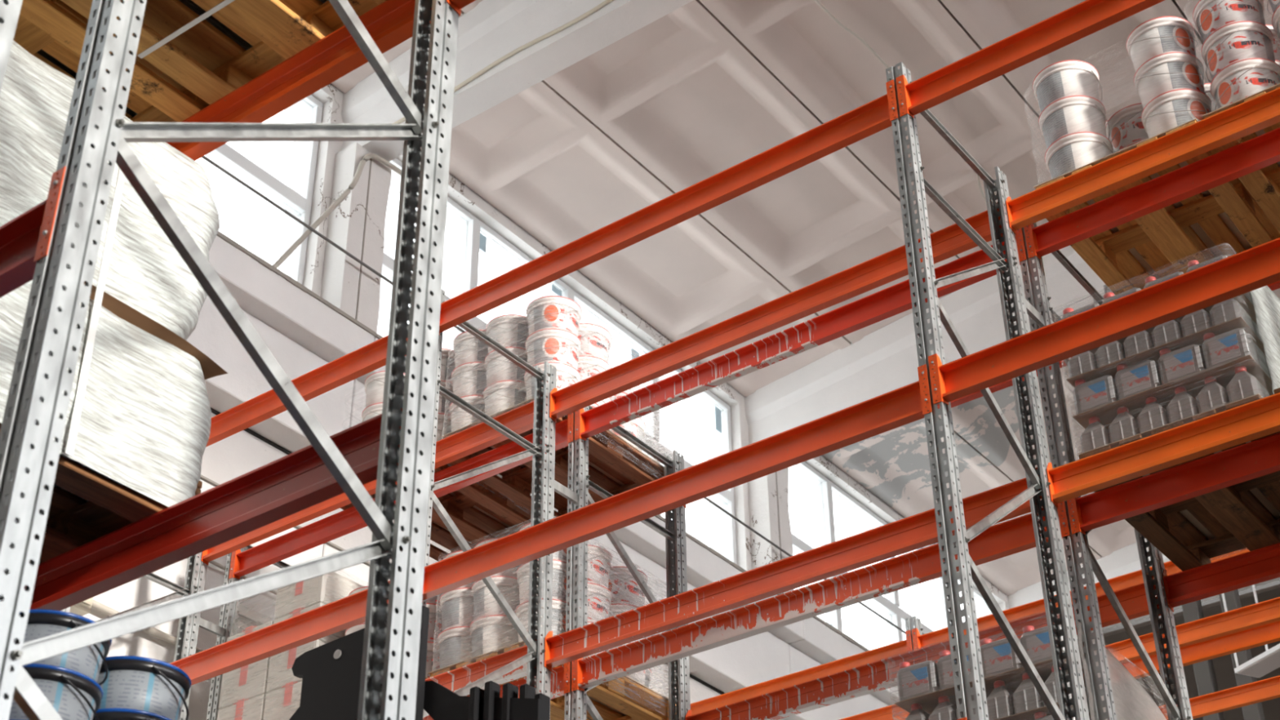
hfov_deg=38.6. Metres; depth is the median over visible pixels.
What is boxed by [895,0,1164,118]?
beam
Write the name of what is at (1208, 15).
pail
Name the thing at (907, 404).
beam
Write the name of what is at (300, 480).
beam
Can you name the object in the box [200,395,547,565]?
beam
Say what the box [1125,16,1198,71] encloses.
pail
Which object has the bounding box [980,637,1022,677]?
jug
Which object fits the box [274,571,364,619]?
carton
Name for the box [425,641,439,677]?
pail
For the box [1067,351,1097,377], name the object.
jug
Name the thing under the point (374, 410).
pail
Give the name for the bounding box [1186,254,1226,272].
jug
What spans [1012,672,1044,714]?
jug
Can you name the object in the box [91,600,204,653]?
pipe
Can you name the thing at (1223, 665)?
wall
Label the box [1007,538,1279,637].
trim
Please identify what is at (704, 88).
ceiling
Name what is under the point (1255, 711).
steel column
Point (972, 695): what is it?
jug
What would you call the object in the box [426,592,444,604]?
pail
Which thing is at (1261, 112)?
beam
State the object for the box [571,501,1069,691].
beam
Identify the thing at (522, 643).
sheet
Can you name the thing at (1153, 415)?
jug
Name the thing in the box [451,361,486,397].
pail
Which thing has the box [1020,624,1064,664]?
jug
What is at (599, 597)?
pail
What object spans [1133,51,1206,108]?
pail
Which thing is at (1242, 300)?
sheet
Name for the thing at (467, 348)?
pail
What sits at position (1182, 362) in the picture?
jug
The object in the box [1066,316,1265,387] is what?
sheet
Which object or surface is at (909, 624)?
frame
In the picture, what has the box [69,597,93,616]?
junction box
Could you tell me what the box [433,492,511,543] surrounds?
sheet
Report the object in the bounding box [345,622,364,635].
pail
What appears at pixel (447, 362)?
pail
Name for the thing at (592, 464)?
sheet
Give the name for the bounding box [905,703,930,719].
jug
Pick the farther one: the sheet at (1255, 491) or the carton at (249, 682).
the carton at (249, 682)
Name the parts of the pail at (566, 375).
handle, lid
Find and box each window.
[205,94,323,284]
[381,158,737,564]
[791,462,991,644]
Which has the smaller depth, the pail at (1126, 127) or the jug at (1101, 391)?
the jug at (1101, 391)
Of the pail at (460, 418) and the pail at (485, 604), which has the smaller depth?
the pail at (485, 604)
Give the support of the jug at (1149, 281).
on the sheet at (1242, 300)
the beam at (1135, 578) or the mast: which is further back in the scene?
the beam at (1135, 578)
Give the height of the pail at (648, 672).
0.228 m
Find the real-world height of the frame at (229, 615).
7.100 m
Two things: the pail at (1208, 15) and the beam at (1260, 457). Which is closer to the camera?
the beam at (1260, 457)
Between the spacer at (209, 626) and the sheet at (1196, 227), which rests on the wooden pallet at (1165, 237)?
the sheet at (1196, 227)
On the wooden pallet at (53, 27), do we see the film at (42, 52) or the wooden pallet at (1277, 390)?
the film at (42, 52)
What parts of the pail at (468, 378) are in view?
lid, handle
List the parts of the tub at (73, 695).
lidded tub, lid, lid, handle, handle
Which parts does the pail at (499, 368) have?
handle, lid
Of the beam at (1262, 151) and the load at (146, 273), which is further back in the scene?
the beam at (1262, 151)
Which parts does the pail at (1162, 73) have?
lid, handle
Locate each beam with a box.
[0,165,66,297]
[24,408,402,610]
[165,0,431,160]
[169,580,390,685]
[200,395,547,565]
[205,334,407,447]
[228,412,573,578]
[341,0,693,161]
[422,364,931,603]
[422,662,570,719]
[425,634,542,695]
[439,79,897,335]
[446,0,475,16]
[544,466,1044,671]
[549,202,1003,422]
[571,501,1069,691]
[574,227,1026,440]
[683,356,1071,508]
[684,575,1160,719]
[690,630,912,715]
[839,703,909,719]
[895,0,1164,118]
[911,547,1249,649]
[928,237,1279,404]
[1005,87,1279,235]
[1023,127,1279,259]
[1046,392,1279,508]
[1066,432,1279,533]
[1105,596,1279,663]
[1121,620,1279,679]
[1158,675,1279,719]
[1162,542,1279,612]
[1266,280,1279,290]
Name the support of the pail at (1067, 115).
on the pail at (1068, 153)
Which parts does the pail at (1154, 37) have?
lid, handle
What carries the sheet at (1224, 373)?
on the jug at (1243, 384)
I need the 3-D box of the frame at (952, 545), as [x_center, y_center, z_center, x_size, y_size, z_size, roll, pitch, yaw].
[1.443,1.884,6.413,0.140,7.100,1.050,-23,-39,30]
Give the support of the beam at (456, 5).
attached to the frame at (94, 135)
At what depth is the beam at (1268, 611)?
12.37 m
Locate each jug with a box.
[896,660,939,701]
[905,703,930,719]
[928,695,956,719]
[937,649,975,690]
[955,694,980,719]
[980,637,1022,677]
[986,680,1014,719]
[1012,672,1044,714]
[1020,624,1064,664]
[1034,711,1075,719]
[1043,665,1088,711]
[1061,303,1099,319]
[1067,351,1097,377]
[1072,375,1118,414]
[1076,637,1083,669]
[1080,416,1111,452]
[1095,340,1125,368]
[1102,287,1141,304]
[1107,406,1139,443]
[1114,360,1161,399]
[1123,329,1154,357]
[1137,396,1168,433]
[1143,271,1183,288]
[1151,319,1182,347]
[1157,344,1206,385]
[1165,386,1199,423]
[1180,309,1212,337]
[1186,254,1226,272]
[1195,376,1229,413]
[1201,328,1258,368]
[1209,297,1254,332]
[1226,365,1269,403]
[1244,291,1252,303]
[1251,320,1263,343]
[1253,342,1269,377]
[1264,355,1271,380]
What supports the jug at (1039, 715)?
on the sheet
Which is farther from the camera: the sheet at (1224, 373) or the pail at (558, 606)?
the pail at (558, 606)
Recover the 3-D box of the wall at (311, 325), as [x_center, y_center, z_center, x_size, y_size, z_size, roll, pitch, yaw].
[-2.232,2.639,12.393,0.884,12.500,36.290,-23,-39,30]
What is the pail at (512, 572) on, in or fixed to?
on the pail at (485, 604)
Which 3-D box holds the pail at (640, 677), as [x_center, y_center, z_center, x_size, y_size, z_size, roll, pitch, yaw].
[-0.116,1.718,10.043,0.328,0.228,0.330,24,-40,-32]
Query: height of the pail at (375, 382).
0.228 m
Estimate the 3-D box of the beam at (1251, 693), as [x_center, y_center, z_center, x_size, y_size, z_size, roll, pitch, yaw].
[4.276,2.470,13.371,2.728,0.220,0.062,-23,-39,30]
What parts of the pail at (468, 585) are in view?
lid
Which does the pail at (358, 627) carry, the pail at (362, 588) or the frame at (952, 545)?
the pail at (362, 588)
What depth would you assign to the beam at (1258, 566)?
8.39 m
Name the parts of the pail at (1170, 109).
handle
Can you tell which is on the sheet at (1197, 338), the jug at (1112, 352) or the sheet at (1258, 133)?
the jug at (1112, 352)
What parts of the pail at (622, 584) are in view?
lid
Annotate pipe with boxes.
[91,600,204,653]
[208,560,277,595]
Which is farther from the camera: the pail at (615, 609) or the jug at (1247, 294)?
the pail at (615, 609)
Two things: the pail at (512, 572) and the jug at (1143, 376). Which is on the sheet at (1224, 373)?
the jug at (1143, 376)
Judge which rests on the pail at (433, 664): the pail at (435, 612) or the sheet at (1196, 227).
the pail at (435, 612)
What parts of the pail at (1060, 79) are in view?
lid, handle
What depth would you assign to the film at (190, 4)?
5.65 m
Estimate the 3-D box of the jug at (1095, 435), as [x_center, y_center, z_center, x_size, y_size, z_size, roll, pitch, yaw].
[2.009,0.352,7.971,0.125,0.188,0.191,-23,-39,30]
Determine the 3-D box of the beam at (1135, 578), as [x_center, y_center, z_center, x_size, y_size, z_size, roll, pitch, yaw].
[2.991,1.510,11.942,2.728,0.220,0.062,-23,-39,30]
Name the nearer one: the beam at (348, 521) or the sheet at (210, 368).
the sheet at (210, 368)
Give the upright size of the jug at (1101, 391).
0.187 m
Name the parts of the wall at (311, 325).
panel, spandrel panel, panel, spandrel panel, spandrel panel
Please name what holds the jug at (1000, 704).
on the sheet at (1027, 715)
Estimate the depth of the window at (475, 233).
17.62 m
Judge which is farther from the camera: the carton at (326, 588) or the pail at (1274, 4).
the carton at (326, 588)
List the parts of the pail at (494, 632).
lid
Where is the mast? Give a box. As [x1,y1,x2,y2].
[288,605,550,719]
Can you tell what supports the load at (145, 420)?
on the wooden pallet at (73, 522)
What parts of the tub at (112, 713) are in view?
lidded tub, lid, handle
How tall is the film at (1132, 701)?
0.770 m
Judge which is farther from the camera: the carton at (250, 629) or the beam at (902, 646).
the beam at (902, 646)
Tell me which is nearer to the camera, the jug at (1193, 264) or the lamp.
the jug at (1193, 264)
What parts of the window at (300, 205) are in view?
frame, frame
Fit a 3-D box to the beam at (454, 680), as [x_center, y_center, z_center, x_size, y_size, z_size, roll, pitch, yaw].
[-1.585,1.915,9.794,2.728,0.220,0.062,-23,-39,30]
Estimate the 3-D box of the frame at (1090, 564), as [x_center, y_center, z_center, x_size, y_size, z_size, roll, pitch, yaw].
[2.161,2.409,7.220,0.140,7.100,1.050,-23,-39,30]
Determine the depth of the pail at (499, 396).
10.46 m
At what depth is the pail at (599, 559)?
9.99 m
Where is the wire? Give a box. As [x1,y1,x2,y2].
[201,155,915,639]
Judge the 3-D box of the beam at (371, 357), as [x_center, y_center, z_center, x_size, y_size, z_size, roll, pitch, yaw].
[-2.165,0.291,9.956,2.728,0.220,0.062,-23,-39,30]
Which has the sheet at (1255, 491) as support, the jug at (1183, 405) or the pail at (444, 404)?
the jug at (1183, 405)
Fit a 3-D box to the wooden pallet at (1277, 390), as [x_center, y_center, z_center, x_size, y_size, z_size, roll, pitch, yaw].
[3.260,0.307,7.616,0.804,0.144,1.208,-23,-39,30]
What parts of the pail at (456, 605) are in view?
lid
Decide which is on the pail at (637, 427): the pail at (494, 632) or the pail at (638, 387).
the pail at (638, 387)
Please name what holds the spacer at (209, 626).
attached to the frame at (229, 615)
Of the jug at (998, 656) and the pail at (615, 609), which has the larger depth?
the pail at (615, 609)
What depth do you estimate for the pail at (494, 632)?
9.65 m
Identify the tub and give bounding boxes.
[3,608,111,719]
[92,655,191,719]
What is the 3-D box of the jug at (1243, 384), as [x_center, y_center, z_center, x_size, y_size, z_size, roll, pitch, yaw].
[2.540,0.129,7.643,0.125,0.188,0.191,-23,-39,30]
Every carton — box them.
[217,657,270,709]
[217,693,266,719]
[226,620,274,657]
[262,680,302,719]
[266,639,325,693]
[273,602,347,643]
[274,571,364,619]
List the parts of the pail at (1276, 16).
lid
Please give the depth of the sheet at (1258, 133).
8.21 m
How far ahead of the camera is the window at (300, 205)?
14.38 m
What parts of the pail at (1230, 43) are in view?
handle, lid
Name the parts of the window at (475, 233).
frame, frame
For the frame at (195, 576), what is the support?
on the floor
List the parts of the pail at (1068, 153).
lid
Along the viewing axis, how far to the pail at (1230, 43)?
8.40 m
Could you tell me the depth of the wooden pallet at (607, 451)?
10.73 m
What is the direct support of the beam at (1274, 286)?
attached to the frame
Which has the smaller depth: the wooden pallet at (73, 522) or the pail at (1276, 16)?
the wooden pallet at (73, 522)
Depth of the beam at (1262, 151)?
8.40 m
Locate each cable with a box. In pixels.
[272,152,401,267]
[813,0,995,185]
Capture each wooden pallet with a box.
[0,422,202,574]
[13,0,209,122]
[61,0,386,104]
[339,462,544,561]
[430,642,675,719]
[443,399,671,519]
[1035,120,1279,294]
[1079,394,1279,571]
[1204,85,1279,232]
[1273,387,1279,394]
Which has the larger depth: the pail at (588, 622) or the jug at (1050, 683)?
the pail at (588, 622)
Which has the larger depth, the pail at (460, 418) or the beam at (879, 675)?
the pail at (460, 418)
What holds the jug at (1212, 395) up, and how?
on the sheet at (1255, 491)
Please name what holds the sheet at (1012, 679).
on the jug at (1050, 683)
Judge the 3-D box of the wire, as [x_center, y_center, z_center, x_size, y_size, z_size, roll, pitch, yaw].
[-2.136,-0.691,14.185,0.024,0.131,23.900,-23,-39,30]
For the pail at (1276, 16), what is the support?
on the pail
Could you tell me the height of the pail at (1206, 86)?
0.228 m
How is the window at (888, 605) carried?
in the wall at (311, 325)
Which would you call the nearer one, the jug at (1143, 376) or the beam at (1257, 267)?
the beam at (1257, 267)
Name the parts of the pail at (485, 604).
lid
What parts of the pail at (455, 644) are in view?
lid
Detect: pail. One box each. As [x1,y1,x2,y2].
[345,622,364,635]
[348,586,368,622]
[361,402,382,422]
[364,370,404,407]
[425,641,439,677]
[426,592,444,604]
[426,603,441,642]
[436,413,451,441]
[437,626,471,668]
[438,380,453,414]
[440,347,454,382]
[440,587,474,631]
[442,550,475,588]
[448,395,484,431]
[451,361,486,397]
[453,329,488,368]
[469,614,518,657]
[471,575,519,620]
[473,537,520,577]
[483,380,526,416]
[484,346,527,386]
[485,314,528,353]
[515,598,568,642]
[516,559,569,604]
[518,523,569,564]
[523,361,581,399]
[524,328,581,369]
[525,295,581,336]
[577,323,611,362]
[577,355,611,381]
[579,544,612,588]
[579,582,612,622]
[579,621,608,656]
[590,397,611,408]
[608,566,647,607]
[608,603,644,642]
[608,642,645,685]
[609,385,642,418]
[609,417,645,451]
[644,668,651,687]
[1032,59,1102,112]
[1038,95,1110,148]
[1044,131,1113,178]
[1105,102,1148,152]
[1122,139,1144,149]
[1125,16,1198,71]
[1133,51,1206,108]
[1141,88,1212,137]
[1192,0,1265,44]
[1201,21,1275,82]
[1204,83,1217,111]
[1209,57,1279,110]
[1265,24,1279,60]
[1266,0,1279,14]
[1271,4,1279,49]
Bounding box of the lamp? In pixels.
[1221,290,1279,678]
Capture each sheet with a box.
[84,281,227,379]
[427,640,675,719]
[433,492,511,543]
[441,397,664,485]
[894,658,1085,714]
[995,702,1090,719]
[1033,118,1252,279]
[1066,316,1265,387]
[1072,354,1273,429]
[1079,393,1279,539]
[1088,293,1257,355]
[1202,83,1279,167]
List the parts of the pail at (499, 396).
lid, handle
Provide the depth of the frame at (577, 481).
9.99 m
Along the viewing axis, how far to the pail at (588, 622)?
9.75 m
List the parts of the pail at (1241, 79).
handle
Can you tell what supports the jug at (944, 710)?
on the sheet at (1027, 715)
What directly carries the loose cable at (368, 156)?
hanging from the wall at (311, 325)
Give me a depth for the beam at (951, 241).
9.22 m
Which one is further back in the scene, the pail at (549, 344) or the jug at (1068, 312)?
the pail at (549, 344)
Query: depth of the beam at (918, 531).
8.43 m
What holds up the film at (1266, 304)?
attached to the film
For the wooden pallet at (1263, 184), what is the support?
on the beam at (1262, 151)
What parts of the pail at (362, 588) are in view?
lid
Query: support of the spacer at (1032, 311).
attached to the frame at (1090, 564)
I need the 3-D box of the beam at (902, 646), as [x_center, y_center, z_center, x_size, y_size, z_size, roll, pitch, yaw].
[0.795,2.430,13.298,2.728,0.220,0.062,-23,-39,30]
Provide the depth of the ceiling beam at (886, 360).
18.42 m
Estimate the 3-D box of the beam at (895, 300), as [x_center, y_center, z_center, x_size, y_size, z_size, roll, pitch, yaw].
[0.749,-0.100,9.404,2.728,0.220,0.062,-23,-39,30]
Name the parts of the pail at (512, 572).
lid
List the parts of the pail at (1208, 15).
handle, lid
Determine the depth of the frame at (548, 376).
9.29 m
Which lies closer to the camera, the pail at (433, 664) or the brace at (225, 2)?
the brace at (225, 2)
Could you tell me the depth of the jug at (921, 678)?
7.89 m
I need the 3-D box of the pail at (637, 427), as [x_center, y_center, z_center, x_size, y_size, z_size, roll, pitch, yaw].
[-0.130,0.492,10.854,0.328,0.228,0.330,3,-34,-5]
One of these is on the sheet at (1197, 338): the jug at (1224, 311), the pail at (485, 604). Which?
the jug at (1224, 311)
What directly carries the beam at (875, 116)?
attached to the frame at (548, 376)
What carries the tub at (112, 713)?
on the tub
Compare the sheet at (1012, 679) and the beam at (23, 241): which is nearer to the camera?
the beam at (23, 241)
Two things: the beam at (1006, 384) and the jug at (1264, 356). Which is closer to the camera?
the jug at (1264, 356)
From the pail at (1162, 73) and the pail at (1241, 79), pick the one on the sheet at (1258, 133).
the pail at (1241, 79)
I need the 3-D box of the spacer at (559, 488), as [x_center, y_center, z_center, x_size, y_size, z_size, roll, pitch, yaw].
[-0.404,0.699,9.723,0.020,0.050,0.210,-23,-39,30]
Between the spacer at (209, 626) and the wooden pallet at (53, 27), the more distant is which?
the spacer at (209, 626)
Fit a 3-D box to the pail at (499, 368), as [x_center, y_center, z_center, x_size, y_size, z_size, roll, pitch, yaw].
[-0.749,0.106,10.675,0.330,0.228,0.328,25,-41,-33]
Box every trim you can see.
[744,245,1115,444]
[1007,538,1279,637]
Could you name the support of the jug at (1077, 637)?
on the sheet at (1012, 679)
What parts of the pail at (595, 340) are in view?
lid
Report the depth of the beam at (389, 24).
5.31 m
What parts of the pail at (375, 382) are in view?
lid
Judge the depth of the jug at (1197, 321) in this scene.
7.84 m
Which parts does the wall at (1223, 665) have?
wall panel, wall panel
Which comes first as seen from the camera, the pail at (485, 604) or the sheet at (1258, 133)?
the sheet at (1258, 133)
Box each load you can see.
[0,40,219,340]
[0,280,211,506]
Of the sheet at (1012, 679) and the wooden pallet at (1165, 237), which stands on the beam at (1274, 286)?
the wooden pallet at (1165, 237)
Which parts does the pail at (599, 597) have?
lid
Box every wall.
[82,83,1008,719]
[1102,583,1279,719]
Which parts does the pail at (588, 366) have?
lid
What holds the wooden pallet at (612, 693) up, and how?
on the beam at (560, 682)
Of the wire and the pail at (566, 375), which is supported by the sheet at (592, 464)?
the pail at (566, 375)
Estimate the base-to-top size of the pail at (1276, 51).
0.228 m
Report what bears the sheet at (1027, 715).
on the jug at (1039, 715)
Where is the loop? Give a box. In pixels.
[977,174,995,202]
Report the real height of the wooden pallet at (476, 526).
0.144 m
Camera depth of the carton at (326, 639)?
10.61 m
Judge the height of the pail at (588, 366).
0.228 m
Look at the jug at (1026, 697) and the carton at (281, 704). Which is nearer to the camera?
the jug at (1026, 697)
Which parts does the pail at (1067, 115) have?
lid, handle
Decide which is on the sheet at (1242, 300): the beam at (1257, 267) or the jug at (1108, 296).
the jug at (1108, 296)
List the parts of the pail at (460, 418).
lid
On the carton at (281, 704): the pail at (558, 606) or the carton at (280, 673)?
the carton at (280, 673)
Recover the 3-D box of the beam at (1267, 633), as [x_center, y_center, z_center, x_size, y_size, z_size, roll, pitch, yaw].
[3.709,2.055,12.734,2.728,0.220,0.062,-23,-39,30]
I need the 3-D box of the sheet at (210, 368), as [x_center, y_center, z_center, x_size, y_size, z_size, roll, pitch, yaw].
[-1.841,-0.123,4.882,0.800,0.050,1.250,-23,-39,30]
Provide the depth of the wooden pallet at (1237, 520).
8.19 m
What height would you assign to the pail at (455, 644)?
0.228 m
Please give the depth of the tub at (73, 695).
4.02 m
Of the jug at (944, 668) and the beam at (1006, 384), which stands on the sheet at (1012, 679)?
the jug at (944, 668)
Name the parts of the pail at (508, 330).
lid, handle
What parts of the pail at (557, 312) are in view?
handle, lid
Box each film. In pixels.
[36,48,137,116]
[178,0,328,50]
[1076,620,1166,719]
[1240,250,1279,394]
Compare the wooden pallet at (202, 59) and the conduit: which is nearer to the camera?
the wooden pallet at (202, 59)
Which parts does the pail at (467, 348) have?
handle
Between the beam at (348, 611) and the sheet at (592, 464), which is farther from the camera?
the sheet at (592, 464)
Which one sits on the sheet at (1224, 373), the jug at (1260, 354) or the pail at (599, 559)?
the jug at (1260, 354)
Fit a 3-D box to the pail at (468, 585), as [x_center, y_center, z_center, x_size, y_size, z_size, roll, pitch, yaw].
[-0.938,1.226,10.117,0.330,0.228,0.328,-29,-43,36]
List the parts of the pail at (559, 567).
lid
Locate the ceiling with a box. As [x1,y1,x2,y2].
[331,0,1279,633]
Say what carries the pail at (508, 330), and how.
on the pail at (499, 368)
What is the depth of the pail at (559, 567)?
9.63 m
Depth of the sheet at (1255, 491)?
8.20 m
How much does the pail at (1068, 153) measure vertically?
0.228 m
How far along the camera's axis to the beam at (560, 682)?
9.33 m
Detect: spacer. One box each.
[199,617,225,636]
[554,480,577,503]
[1025,298,1044,326]
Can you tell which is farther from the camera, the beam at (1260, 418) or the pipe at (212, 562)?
the pipe at (212, 562)
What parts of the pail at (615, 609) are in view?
lid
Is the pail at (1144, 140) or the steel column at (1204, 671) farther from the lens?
the steel column at (1204, 671)
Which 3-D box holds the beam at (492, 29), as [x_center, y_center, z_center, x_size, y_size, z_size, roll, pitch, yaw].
[7.363,-6.976,9.910,24.320,3.110,0.364,-23,-39,30]
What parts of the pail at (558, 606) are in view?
lid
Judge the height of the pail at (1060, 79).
0.228 m
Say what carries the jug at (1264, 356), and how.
on the sheet at (1224, 373)
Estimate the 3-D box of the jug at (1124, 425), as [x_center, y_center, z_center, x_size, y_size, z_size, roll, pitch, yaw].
[2.115,0.307,7.905,0.125,0.188,0.191,-23,-39,30]
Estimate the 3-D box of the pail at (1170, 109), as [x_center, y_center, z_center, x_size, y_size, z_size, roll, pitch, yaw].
[2.522,-1.073,8.529,0.330,0.228,0.328,-1,-33,1]
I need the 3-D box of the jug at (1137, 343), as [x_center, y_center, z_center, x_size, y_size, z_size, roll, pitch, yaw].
[2.218,-0.058,8.052,0.125,0.188,0.191,-23,-39,30]
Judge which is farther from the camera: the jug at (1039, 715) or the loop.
the loop
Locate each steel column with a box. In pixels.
[1182,600,1224,719]
[1218,589,1265,719]
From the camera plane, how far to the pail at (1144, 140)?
8.78 m
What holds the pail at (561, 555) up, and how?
on the pail at (559, 567)
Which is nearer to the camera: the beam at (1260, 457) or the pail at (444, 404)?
the beam at (1260, 457)
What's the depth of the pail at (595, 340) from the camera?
10.79 m
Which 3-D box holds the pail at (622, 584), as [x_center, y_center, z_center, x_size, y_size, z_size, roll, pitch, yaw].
[-0.120,1.335,10.296,0.328,0.228,0.330,22,-40,-31]
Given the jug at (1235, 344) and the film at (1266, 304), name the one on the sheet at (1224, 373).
the jug at (1235, 344)
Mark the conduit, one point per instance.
(602, 4)
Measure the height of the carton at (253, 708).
0.240 m
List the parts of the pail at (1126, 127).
lid, handle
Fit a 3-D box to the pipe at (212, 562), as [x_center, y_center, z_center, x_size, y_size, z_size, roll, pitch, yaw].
[-3.404,0.901,11.375,0.024,0.021,6.000,-23,-39,30]
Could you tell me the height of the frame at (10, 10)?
7.100 m
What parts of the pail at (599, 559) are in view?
lid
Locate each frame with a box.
[0,0,22,92]
[0,0,458,719]
[61,551,207,719]
[206,545,290,719]
[422,288,556,719]
[564,405,690,719]
[885,62,1089,719]
[905,615,924,650]
[1019,222,1192,719]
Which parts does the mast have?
carriage plate, carriage arm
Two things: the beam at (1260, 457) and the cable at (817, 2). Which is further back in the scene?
the cable at (817, 2)
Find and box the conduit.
[393,0,613,124]
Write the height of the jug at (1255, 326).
0.188 m
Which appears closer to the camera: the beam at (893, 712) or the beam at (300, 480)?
the beam at (300, 480)
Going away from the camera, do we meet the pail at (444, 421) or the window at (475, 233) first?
the pail at (444, 421)
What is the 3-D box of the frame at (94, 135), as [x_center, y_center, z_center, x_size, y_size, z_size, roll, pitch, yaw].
[-0.825,0.171,3.782,0.140,7.100,1.105,-23,-39,30]
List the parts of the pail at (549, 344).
handle, lid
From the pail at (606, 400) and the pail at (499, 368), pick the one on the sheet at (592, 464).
the pail at (606, 400)
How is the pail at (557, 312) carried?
on the pail at (549, 344)
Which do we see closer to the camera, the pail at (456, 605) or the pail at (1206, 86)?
the pail at (1206, 86)

